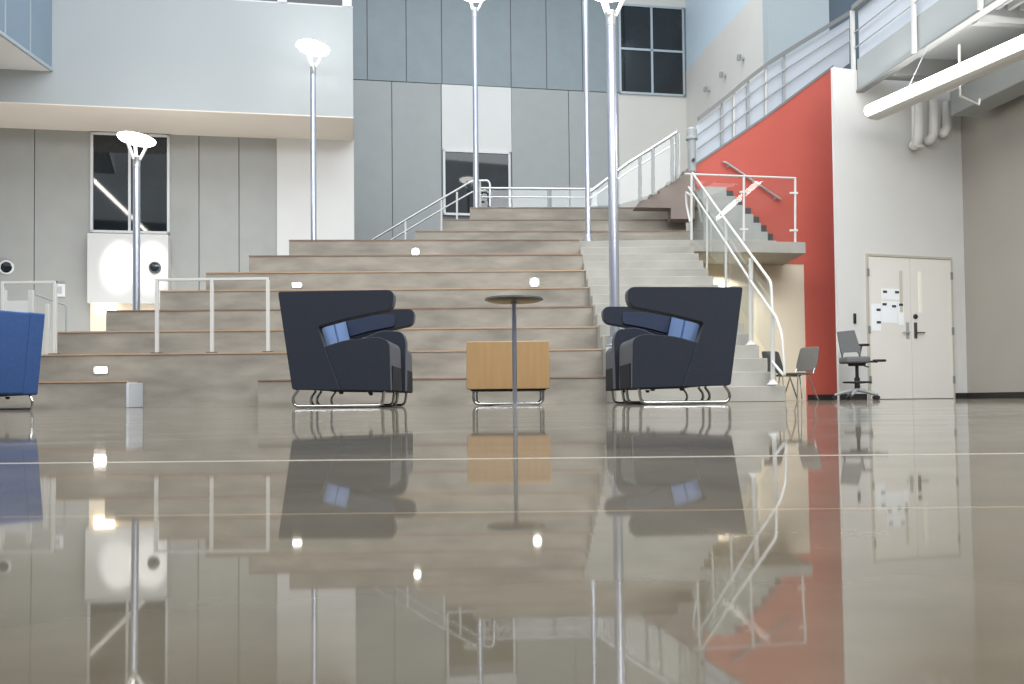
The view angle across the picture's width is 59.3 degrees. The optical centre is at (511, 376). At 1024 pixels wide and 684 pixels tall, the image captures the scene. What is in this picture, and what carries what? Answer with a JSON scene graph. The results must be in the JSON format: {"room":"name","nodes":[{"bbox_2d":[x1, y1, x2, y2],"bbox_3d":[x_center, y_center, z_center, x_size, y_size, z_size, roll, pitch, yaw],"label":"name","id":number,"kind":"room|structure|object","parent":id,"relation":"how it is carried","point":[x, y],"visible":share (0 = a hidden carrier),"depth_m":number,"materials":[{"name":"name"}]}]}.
{"room":"atrium lobby","nodes":[
{"label":"atrium lobby","id":0,"kind":"room"},
{"bbox_2d":[0,0,52,70],"bbox_3d":[-10.607,-8.248,14.550,4.020,5.000,4.634,-1,-2,0],"label":"wall","id":1,"kind":"structure","parent":0,"point":[25,25],"depth_m":16.11,"materials":[{"name":"blue"}]},
{"bbox_2d":[0,0,352,116],"bbox_3d":[-7.704,-6.151,18.412,8.769,2.181,2.825,0,-2,-10],"label":"wall","id":2,"kind":"structure","parent":0,"point":[203,55],"depth_m":17.26,"materials":[{"name":"grey paint"}]},
{"bbox_2d":[238,0,352,7],"bbox_3d":[-4.790,-8.532,17.677,3.259,2.479,0.130,0,-2,-10],"label":"window","id":3,"kind":"structure","parent":2,"relation":"in","point":[333,3],"depth_m":17.78,"materials":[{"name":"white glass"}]},
{"bbox_2d":[0,102,352,140],"bbox_3d":[-7.615,-5.064,17.939,8.769,0.020,1.925,0,-2,-10],"label":"ceiling","id":4,"kind":"structure","parent":0,"point":[18,115],"depth_m":17.86,"materials":[{"name":"beige paint"}]},
{"bbox_2d":[0,123,353,353],"bbox_3d":[-7.920,-2.419,18.578,9.192,6.069,0.310,0,-2,-10],"label":"wall","id":5,"kind":"structure","parent":0,"point":[232,199],"depth_m":18.73,"materials":[{"name":"grey panels"},{"name":"white paint"}]},
{"bbox_2d":[0,260,13,274],"bbox_3d":[-10.146,-2.201,18.060,0.290,0.290,0.045,0,-2,-10],"label":"round wall fitting","id":6,"kind":"object","parent":5,"relation":"attached to","point":[6,266],"visible":1,"depth_m":18.05,"materials":[{"name":"white metal"}]},
{"bbox_2d":[57,284,65,296],"bbox_3d":[-9.112,-1.748,18.223,0.152,0.245,0.058,0,-2,-10],"label":"wall switch","id":7,"kind":"object","parent":5,"relation":"attached to","point":[61,288],"visible":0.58,"depth_m":18.19,"materials":[{"name":"white plastic"}]},
{"bbox_2d":[90,304,159,330],"bbox_3d":[-7.883,-0.438,18.418,1.403,2.099,0.015,0,-2,-10],"label":"wall niche","id":8,"kind":"object","parent":5,"relation":"in","point":[97,319],"visible":0.21,"depth_m":18.34,"materials":[{"name":"beige paint"}]},
{"bbox_2d":[95,305,115,311],"bbox_3d":[-8.282,-1.391,18.337,0.400,0.150,0.040,0,-2,-10],"label":"lamp","id":9,"kind":"object","parent":8,"relation":"attached to","point":[98,308],"visible":0.79,"depth_m":18.31,"materials":[{"name":"beige"}]},
{"bbox_2d":[87,233,170,304],"bbox_3d":[-7.798,-2.197,18.354,1.553,1.412,0.280,0,-2,-10],"label":"wall panel","id":10,"kind":"object","parent":5,"relation":"attached to","point":[109,255],"visible":0.8,"depth_m":18.20,"materials":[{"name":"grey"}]},
{"bbox_2d":[149,261,160,272],"bbox_3d":[-7.257,-2.228,18.285,0.240,0.240,0.045,0,-2,-10],"label":"round wall fitting","id":11,"kind":"object","parent":10,"relation":"attached to","point":[154,267],"visible":1,"depth_m":18.27,"materials":[{"name":"grey metal"}]},
{"bbox_2d":[90,132,169,234],"bbox_3d":[-7.851,-3.982,18.529,1.538,2.062,0.080,0,-2,-10],"label":"window","id":12,"kind":"structure","parent":5,"relation":"in","point":[111,162],"depth_m":18.49,"materials":[{"name":"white glass"}]},
{"bbox_2d":[0,398,1023,683],"bbox_3d":[-1.498,0.240,7.497,31.000,0.020,33.000,-1,-2,0],"label":"floor","id":13,"kind":"structure","parent":0,"point":[880,541],"depth_m":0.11,"materials":[{"name":"concrete"}]},
{"bbox_2d":[5,290,33,312],"bbox_3d":[-8.035,-0.452,14.620,0.512,1.924,0.060,-1,-2,0],"label":"board","id":14,"kind":"object","parent":13,"relation":"on","point":[17,306],"visible":0.24,"depth_m":14.62,"materials":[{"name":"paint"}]},
{"bbox_2d":[0,310,44,409],"bbox_3d":[-4.524,-0.135,6.978,0.793,0.800,1.400,-1,-2,28],"label":"settee","id":15,"kind":"object","parent":13,"relation":"on","point":[21,333],"visible":1,"depth_m":7.28,"materials":[{"name":"blue fabric"}]},
{"bbox_2d":[34,293,67,330],"bbox_3d":[-7.822,-0.460,15.220,0.611,1.967,0.036,-1,-2,0],"label":"handrail","id":16,"kind":"object","parent":13,"relation":"on","point":[36,294],"visible":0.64,"depth_m":15.23,"materials":[{"name":"white metal"}]},
{"bbox_2d":[117,131,155,309],"bbox_3d":[-6.574,-1.879,15.759,0.634,4.805,0.640,-1,-2,0],"label":"lamp post","id":17,"kind":"object","parent":13,"relation":"on","point":[133,138],"visible":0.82,"depth_m":15.72,"materials":[{"name":"grey metal"}]},
{"bbox_2d":[0,207,689,408],"bbox_3d":[-2.146,-1.479,15.815,11.142,3.922,8.681,-1,-2,0],"label":"steps","id":18,"kind":"structure","parent":13,"relation":"on","point":[495,251],"depth_m":13.23,"materials":[{"name":"wood"}]},
{"bbox_2d":[1,281,58,353],"bbox_3d":[-6.482,-0.790,12.078,0.828,0.992,0.100,-1,-2,0],"label":"guard rail","id":19,"kind":"object","parent":18,"relation":"on","point":[3,283],"visible":0.61,"depth_m":12.07,"materials":[{"name":"grey metal"}]},
{"bbox_2d":[45,304,49,353],"bbox_3d":[-6.362,-0.645,12.324,0.100,0.712,0.100,-1,-2,0],"label":"slim post","id":20,"kind":"object","parent":18,"relation":"on","point":[47,306],"visible":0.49,"depth_m":12.30,"materials":[{"name":"grey metal"}]},
{"bbox_2d":[94,366,107,373],"bbox_3d":[-5.436,-0.090,11.897,0.190,0.105,0.014,-1,-2,0],"label":"step light","id":21,"kind":"object","parent":18,"relation":"attached to","point":[97,369],"visible":1,"depth_m":11.89,"materials":[{"name":"grey paint"}]},
{"bbox_2d":[151,277,272,352],"bbox_3d":[-4.019,-0.825,12.078,1.620,1.010,0.100,-1,-2,0],"label":"guard rail","id":22,"kind":"object","parent":18,"relation":"on","point":[267,279],"visible":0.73,"depth_m":12.06,"materials":[{"name":"grey metal"}]},
{"bbox_2d":[292,282,301,287],"bbox_3d":[-3.440,-1.472,14.392,0.170,0.090,0.014,-1,-2,0],"label":"step light","id":23,"kind":"object","parent":18,"relation":"attached to","point":[294,284],"visible":1,"depth_m":14.38,"materials":[{"name":"grey paint"}]},
{"bbox_2d":[296,39,329,239],"bbox_3d":[-3.691,-4.283,16.724,0.614,3.905,0.620,-1,-2,0],"label":"lamp post","id":24,"kind":"object","parent":18,"relation":"on","point":[310,47],"visible":0.79,"depth_m":16.68,"materials":[{"name":"grey metal"}]},
{"bbox_2d":[411,248,419,254],"bbox_3d":[-1.671,-2.165,15.576,0.150,0.140,0.025,-1,-2,0],"label":"step light","id":25,"kind":"object","parent":18,"relation":"attached to","point":[414,251],"visible":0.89,"depth_m":15.57,"materials":[{"name":"grey paint"}]},
{"bbox_2d":[372,180,490,239],"bbox_3d":[-1.691,-3.494,18.852,2.513,1.269,0.044,-1,-2,0],"label":"stair handrail","id":26,"kind":"object","parent":18,"relation":"on","point":[480,181],"visible":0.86,"depth_m":18.84,"materials":[{"name":"silver metal"}]},
{"bbox_2d":[465,0,483,206],"bbox_3d":[-0.764,-5.741,18.763,0.640,4.725,0.640,-1,-2,0],"label":"lamp post","id":27,"kind":"object","parent":18,"relation":"on","point":[475,10],"visible":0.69,"depth_m":18.72,"materials":[{"name":"grey metal"}]},
{"bbox_2d":[529,278,539,286],"bbox_3d":[0.363,-1.526,14.491,0.160,0.150,0.025,-1,-2,0],"label":"step light","id":28,"kind":"object","parent":18,"relation":"attached to","point":[534,282],"visible":1,"depth_m":14.48,"materials":[{"name":"grey paint"}]},
{"bbox_2d":[481,187,596,206],"bbox_3d":[0.558,-3.860,19.468,2.584,0.498,0.044,-1,-2,-3],"label":"guard","id":29,"kind":"object","parent":18,"relation":"on","point":[511,188],"visible":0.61,"depth_m":19.46,"materials":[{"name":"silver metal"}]},
{"bbox_2d":[590,131,678,200],"bbox_3d":[2.316,-3.883,17.010,1.733,1.529,0.098,-1,-2,0],"label":"guard","id":30,"kind":"object","parent":18,"relation":"on","point":[652,148],"visible":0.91,"depth_m":16.98,"materials":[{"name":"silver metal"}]},
{"bbox_2d":[278,290,415,407],"bbox_3d":[-1.195,-0.173,6.828,0.793,0.800,1.400,-1,-2,0],"label":"armchair","id":31,"kind":"object","parent":13,"relation":"on","point":[327,349],"visible":1,"depth_m":6.14,"materials":[{"name":"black fabric"}]},
{"bbox_2d":[322,325,336,345],"bbox_3d":[-1.409,-0.342,6.532,0.220,0.408,0.520,-1,-2,0],"label":"cushion","id":32,"kind":"object","parent":31,"relation":"on","point":[329,334],"depth_m":6.53,"materials":[{"name":"blue fabric"}]},
{"bbox_2d":[334,321,349,341],"bbox_3d":[-1.409,-0.325,7.132,0.220,0.408,0.520,-1,-2,0],"label":"cushion","id":33,"kind":"object","parent":31,"relation":"on","point":[342,330],"depth_m":7.13,"materials":[{"name":"blue fabric"}]},
{"bbox_2d":[466,341,549,404],"bbox_3d":[-0.031,-0.019,7.443,0.651,0.501,0.780,-1,-2,0],"label":"table","id":34,"kind":"object","parent":13,"relation":"on","point":[489,364],"visible":0.98,"depth_m":7.06,"materials":[{"name":"brown wood"}]},
{"bbox_2d":[485,295,542,405],"bbox_3d":[0.018,-0.179,6.357,0.416,0.764,0.416,-1,-2,0],"label":"side table","id":35,"kind":"object","parent":13,"relation":"on","point":[498,299],"visible":1,"depth_m":6.34,"materials":[{"name":"black metal"}]},
{"bbox_2d":[601,287,741,403],"bbox_3d":[1.160,-0.198,6.816,0.793,0.800,1.400,-1,-2,-2],"label":"armchair","id":36,"kind":"object","parent":13,"relation":"on","point":[681,338],"visible":1,"depth_m":6.13,"materials":[{"name":"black fabric"}]},
{"bbox_2d":[668,317,685,337],"bbox_3d":[1.362,-0.354,7.127,0.220,0.408,0.520,-1,-2,-2],"label":"cushion","id":37,"kind":"object","parent":36,"relation":"on","point":[676,326],"depth_m":7.11,"materials":[{"name":"blue fabric"}]},
{"bbox_2d":[682,321,698,341],"bbox_3d":[1.380,-0.370,6.527,0.220,0.408,0.520,-1,-2,-2],"label":"cushion","id":38,"kind":"object","parent":36,"relation":"on","point":[690,332],"depth_m":6.52,"materials":[{"name":"blue fabric"}]},
{"bbox_2d":[579,240,785,402],"bbox_3d":[2.171,-1.048,13.533,1.960,2.848,6.200,-1,-2,0],"label":"stair","id":39,"kind":"structure","parent":13,"relation":"on","point":[642,263],"depth_m":13.68,"materials":[{"name":"concrete"}]},
{"bbox_2d":[583,0,592,240],"bbox_3d":[1.329,-5.038,16.043,0.640,5.277,0.640,-1,-2,0],"label":"lamp post","id":40,"kind":"object","parent":39,"relation":"on","point":[588,237],"visible":0.98,"depth_m":15.99,"materials":[{"name":"grey metal"}]},
{"bbox_2d":[597,0,624,346],"bbox_3d":[1.314,-2.780,11.740,0.640,4.800,0.640,-1,-2,0],"label":"lamp post","id":41,"kind":"object","parent":39,"relation":"on","point":[611,15],"visible":0.76,"depth_m":11.69,"materials":[{"name":"grey metal"}]},
{"bbox_2d":[688,172,785,385],"bbox_3d":[3.073,-1.692,12.843,0.140,3.706,5.295,-1,-2,0],"label":"guard","id":42,"kind":"object","parent":39,"relation":"on","point":[772,382],"visible":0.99,"depth_m":11.57,"materials":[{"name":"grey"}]},
{"bbox_2d":[685,191,690,222],"bbox_3d":[2.991,-2.891,15.288,0.036,0.598,0.371,-1,-2,0],"label":"handrail","id":43,"kind":"object","parent":42,"relation":"attached to","point":[686,192],"visible":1,"depth_m":15.31,"materials":[{"name":"grey metal"}]},
{"bbox_2d":[762,351,802,399],"bbox_3d":[4.957,-0.033,16.556,0.464,0.914,0.616,0,-2,-25],"label":"chair","id":44,"kind":"object","parent":13,"relation":"on","point":[765,354],"visible":0.38,"depth_m":16.74,"materials":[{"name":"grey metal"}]},
{"bbox_2d":[778,347,818,399],"bbox_3d":[4.918,-0.063,15.436,0.616,0.914,0.464,0,-2,-32],"label":"chair","id":45,"kind":"object","parent":13,"relation":"on","point":[807,360],"visible":0.98,"depth_m":15.50,"materials":[{"name":"grey plastic"}]},
{"bbox_2d":[832,330,885,399],"bbox_3d":[5.785,-0.203,15.140,0.756,1.171,0.702,-1,-2,0],"label":"office chair","id":46,"kind":"object","parent":13,"relation":"on","point":[848,342],"visible":1,"depth_m":15.11,"materials":[{"name":"grey fabric"}]},
{"bbox_2d":[352,0,687,239],"bbox_3d":[0.126,-5.568,24.445,9.943,12.520,0.250,0,-2,-10],"label":"wall","id":47,"kind":"structure","parent":0,"point":[413,78],"depth_m":24.27,"materials":[{"name":"grey panels"},{"name":"blue-grey metal panels"},{"name":"white paint"}]},
{"bbox_2d":[443,149,510,215],"bbox_3d":[-0.937,-5.187,24.110,1.825,1.753,0.080,0,-2,-10],"label":"window","id":48,"kind":"structure","parent":47,"relation":"in","point":[494,166],"depth_m":24.07,"materials":[{"name":"white glass"}]},
{"bbox_2d":[618,3,684,96],"bbox_3d":[3.889,-9.094,25.073,1.907,2.522,0.080,0,-2,-10],"label":"window","id":49,"kind":"structure","parent":47,"relation":"in","point":[651,43],"depth_m":25.06,"materials":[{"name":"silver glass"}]},
{"bbox_2d":[685,0,763,230],"bbox_3d":[5.354,-6.170,22.670,0.200,13.520,5.688,0,-2,-8],"label":"wall","id":50,"kind":"structure","parent":0,"point":[743,35],"depth_m":22.85,"materials":[{"name":"beige paint"}]},
{"bbox_2d":[703,86,709,91],"bbox_3d":[5.056,-7.482,23.382,0.175,0.176,0.153,-1,-2,0],"label":"wall spotlight","id":51,"kind":"object","parent":50,"relation":"attached to","point":[705,89],"visible":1,"depth_m":23.35,"materials":[{"name":"silver metal"}]},
{"bbox_2d":[719,71,725,77],"bbox_3d":[5.212,-7.493,22.290,0.175,0.176,0.153,-1,-2,0],"label":"wall spotlight","id":52,"kind":"object","parent":50,"relation":"attached to","point":[721,75],"visible":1,"depth_m":22.26,"materials":[{"name":"silver metal"}]},
{"bbox_2d":[737,54,744,60],"bbox_3d":[5.371,-7.520,21.177,0.175,0.176,0.153,-1,-2,0],"label":"wall spotlight","id":53,"kind":"object","parent":50,"relation":"attached to","point":[739,58],"visible":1,"depth_m":21.14,"materials":[{"name":"silver metal"}]},
{"bbox_2d":[729,286,748,333],"bbox_3d":[4.224,-0.616,16.822,0.380,2.120,0.400,-1,-2,0],"label":"wall","id":54,"kind":"structure","parent":0,"point":[744,308],"depth_m":16.64,"materials":[{"name":"beige paint"}]},
{"bbox_2d":[686,65,836,399],"bbox_3d":[4.740,-2.898,17.795,3.925,6.726,0.240,0,-2,-10],"label":"wall","id":55,"kind":"structure","parent":0,"point":[794,139],"depth_m":17.84,"materials":[{"name":"red paint"}]},
{"bbox_2d":[633,170,694,222],"bbox_3d":[2.909,-3.454,17.270,1.150,0.929,0.340,-1,-2,0],"label":"stair","id":56,"kind":"structure","parent":55,"relation":"attached to","point":[670,199],"depth_m":17.10,"materials":[{"name":"beige concrete"}]},
{"bbox_2d":[686,127,697,172],"bbox_3d":[3.463,-4.366,17.307,0.230,0.874,0.265,-1,-2,0],"label":"newel post","id":57,"kind":"object","parent":56,"relation":"on","point":[691,132],"visible":0.98,"depth_m":17.25,"materials":[{"name":"white metal"}]},
{"bbox_2d":[690,240,805,264],"bbox_3d":[4.252,-2.325,16.879,2.463,0.200,1.383,0,-2,-9],"label":"landing","id":58,"kind":"object","parent":55,"relation":"attached to","point":[765,252],"visible":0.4,"depth_m":16.30,"materials":[{"name":"concrete"}]},
{"bbox_2d":[693,186,775,241],"bbox_3d":[4.458,-3.028,17.318,1.880,1.225,0.600,0,-2,-10],"label":"stair","id":59,"kind":"structure","parent":58,"relation":"on","point":[731,207],"depth_m":16.96,"materials":[{"name":"grey concrete"}]},
{"bbox_2d":[685,173,797,241],"bbox_3d":[4.154,-3.048,16.232,2.148,1.207,0.063,0,-2,-9],"label":"guard","id":60,"kind":"object","parent":58,"relation":"on","point":[743,229],"visible":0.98,"depth_m":16.22,"materials":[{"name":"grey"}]},
{"bbox_2d":[722,161,781,200],"bbox_3d":[4.700,-3.844,17.664,1.219,0.752,0.114,0,-2,-10],"label":"wall handrail","id":61,"kind":"object","parent":55,"relation":"attached to","point":[724,162],"visible":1,"depth_m":17.62,"materials":[{"name":"silver metal"}]},
{"bbox_2d":[696,10,850,161],"bbox_3d":[5.298,-5.745,17.974,3.430,3.430,0.175,0,-2,-10],"label":"guard","id":62,"kind":"object","parent":55,"relation":"on","point":[778,83],"visible":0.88,"depth_m":18.00,"materials":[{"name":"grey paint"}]},
{"bbox_2d":[808,394,836,399],"bbox_3d":[6.287,0.400,17.863,0.892,0.105,0.015,0,-2,-10],"label":"baseboard","id":63,"kind":"structure","parent":55,"relation":"attached to","point":[829,396],"depth_m":17.83,"materials":[{"name":"black rubber"}]},
{"bbox_2d":[762,0,828,71],"bbox_3d":[6.354,-6.252,20.036,1.460,13.520,0.260,0,-2,-10],"label":"wall","id":64,"kind":"structure","parent":0,"point":[786,23],"depth_m":19.93,"materials":[{"name":"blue paint"}]},
{"bbox_2d":[829,0,870,69],"bbox_3d":[10.462,-6.265,21.095,7.000,13.520,0.200,0,-2,-10],"label":"wall","id":65,"kind":"structure","parent":0,"point":[837,8],"depth_m":20.54,"materials":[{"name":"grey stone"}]},
{"bbox_2d":[831,67,966,399],"bbox_3d":[7.203,-2.568,16.497,3.049,5.945,0.060,0,-2,-18],"label":"wall","id":66,"kind":"structure","parent":0,"point":[890,197],"depth_m":16.36,"materials":[{"name":"white paint"}]},
{"bbox_2d":[853,313,855,323],"bbox_3d":[6.114,-1.045,16.049,0.050,0.180,0.030,0,-2,-18],"label":"card reader","id":67,"kind":"object","parent":66,"relation":"attached to","point":[854,314],"visible":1,"depth_m":16.04,"materials":[{"name":"black plastic"}]},
{"bbox_2d":[839,393,966,399],"bbox_3d":[7.149,0.350,16.351,2.849,0.105,0.015,0,-2,-18],"label":"baseboard","id":68,"kind":"structure","parent":66,"relation":"attached to","point":[957,395],"depth_m":16.05,"materials":[{"name":"black rubber"}]},
{"bbox_2d":[865,253,955,399],"bbox_3d":[7.284,-0.907,16.381,1.910,2.617,0.114,0,-2,-18],"label":"door","id":69,"kind":"structure","parent":66,"relation":"in","point":[918,353],"depth_m":16.42,"materials":[{"name":"beige wood"}]},
{"bbox_2d":[871,304,880,330],"bbox_3d":[6.542,-1.072,16.165,0.207,0.487,0.006,0,-2,-18],"label":"paper notice","id":70,"kind":"object","parent":69,"relation":"attached to","point":[875,308],"visible":1,"depth_m":16.16,"materials":[{"name":"white paper"}]},
{"bbox_2d":[881,301,897,322],"bbox_3d":[6.820,-1.173,16.258,0.353,0.390,0.006,0,-2,-18],"label":"paper notice","id":71,"kind":"object","parent":69,"relation":"attached to","point":[889,312],"visible":1,"depth_m":16.26,"materials":[{"name":"white paper"}]},
{"bbox_2d":[881,288,899,299],"bbox_3d":[6.877,-1.497,16.287,0.464,0.200,0.006,0,-2,-18],"label":"paper notice","id":72,"kind":"object","parent":69,"relation":"attached to","point":[886,294],"visible":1,"depth_m":16.27,"materials":[{"name":"white paper"}]},
{"bbox_2d":[898,302,903,324],"bbox_3d":[7.064,-1.156,16.337,0.127,0.420,0.006,0,-2,-18],"label":"paper notice","id":73,"kind":"object","parent":69,"relation":"attached to","point":[900,314],"visible":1,"depth_m":16.33,"materials":[{"name":"white paper"}]},
{"bbox_2d":[961,84,1023,392],"bbox_3d":[10.627,-4.462,4.360,0.200,9.000,26.500,0,-2,-9],"label":"wall","id":74,"kind":"structure","parent":0,"point":[992,141],"depth_m":16.06,"materials":[{"name":"grey paint"}]},
{"bbox_2d":[850,0,1023,92],"bbox_3d":[8.083,-6.058,10.975,2.390,1.611,11.072,0,-2,-8],"label":"bridge","id":75,"kind":"object","parent":74,"relation":"attached to","point":[895,35],"visible":0.89,"depth_m":14.77,"materials":[{"name":"white glass"}]},
{"bbox_2d":[909,101,923,149],"bbox_3d":[7.383,-4.614,16.429,0.263,0.949,0.186,-1,-2,0],"label":"conduit","id":76,"kind":"object","parent":75,"relation":"hanging from","point":[918,108],"visible":0.7,"depth_m":16.35,"materials":[{"name":"white metal"}]},
{"bbox_2d":[911,105,923,147],"bbox_3d":[7.210,-4.589,16.029,0.198,1.015,0.056,-1,-2,0],"label":"bracket","id":77,"kind":"object","parent":75,"relation":"hanging from","point":[912,107],"visible":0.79,"depth_m":16.00,"materials":[{"name":"grey metal"}]},
{"bbox_2d":[924,99,938,144],"bbox_3d":[7.708,-4.674,16.537,0.261,0.830,0.186,-1,-2,0],"label":"conduit","id":78,"kind":"object","parent":75,"relation":"hanging from","point":[933,123],"visible":1,"depth_m":16.46,"materials":[{"name":"white metal"}]},
{"bbox_2d":[864,34,1023,119],"bbox_3d":[6.757,-4.828,12.239,0.905,0.809,6.000,0,-2,-19],"label":"linear pendant light","id":79,"kind":"object","parent":75,"relation":"hanging from","point":[1012,51],"visible":1,"depth_m":13.47,"materials":[{"name":"white"}]},
{"bbox_2d":[938,100,951,137],"bbox_3d":[8.005,-4.753,16.637,0.258,0.675,0.187,-1,-2,0],"label":"conduit","id":80,"kind":"object","parent":75,"relation":"hanging from","point":[944,131],"visible":0.94,"depth_m":16.56,"materials":[{"name":"white metal"}]},
{"bbox_2d":[958,44,980,105],"bbox_3d":[7.082,-4.669,13.930,0.345,0.965,0.040,-1,-2,0],"label":"hanger","id":81,"kind":"object","parent":75,"relation":"hanging from","point":[959,45],"visible":0.86,"depth_m":13.92,"materials":[{"name":"grey metal"}]},
{"bbox_2d":[950,59,1023,116],"bbox_3d":[8.704,-4.979,12.131,0.506,0.430,8.002,0,-2,-9],"label":"duct","id":82,"kind":"object","parent":75,"relation":"hanging from","point":[998,87],"visible":1,"depth_m":15.14,"materials":[{"name":"white metal"}]},
{"bbox_2d":[967,392,1023,397],"bbox_3d":[10.607,-0.022,3.975,0.015,0.105,26.000,0,-2,-9],"label":"baseboard","id":83,"kind":"structure","parent":74,"relation":"attached to","point":[988,394],"depth_m":15.98,"materials":[{"name":"black rubber"}]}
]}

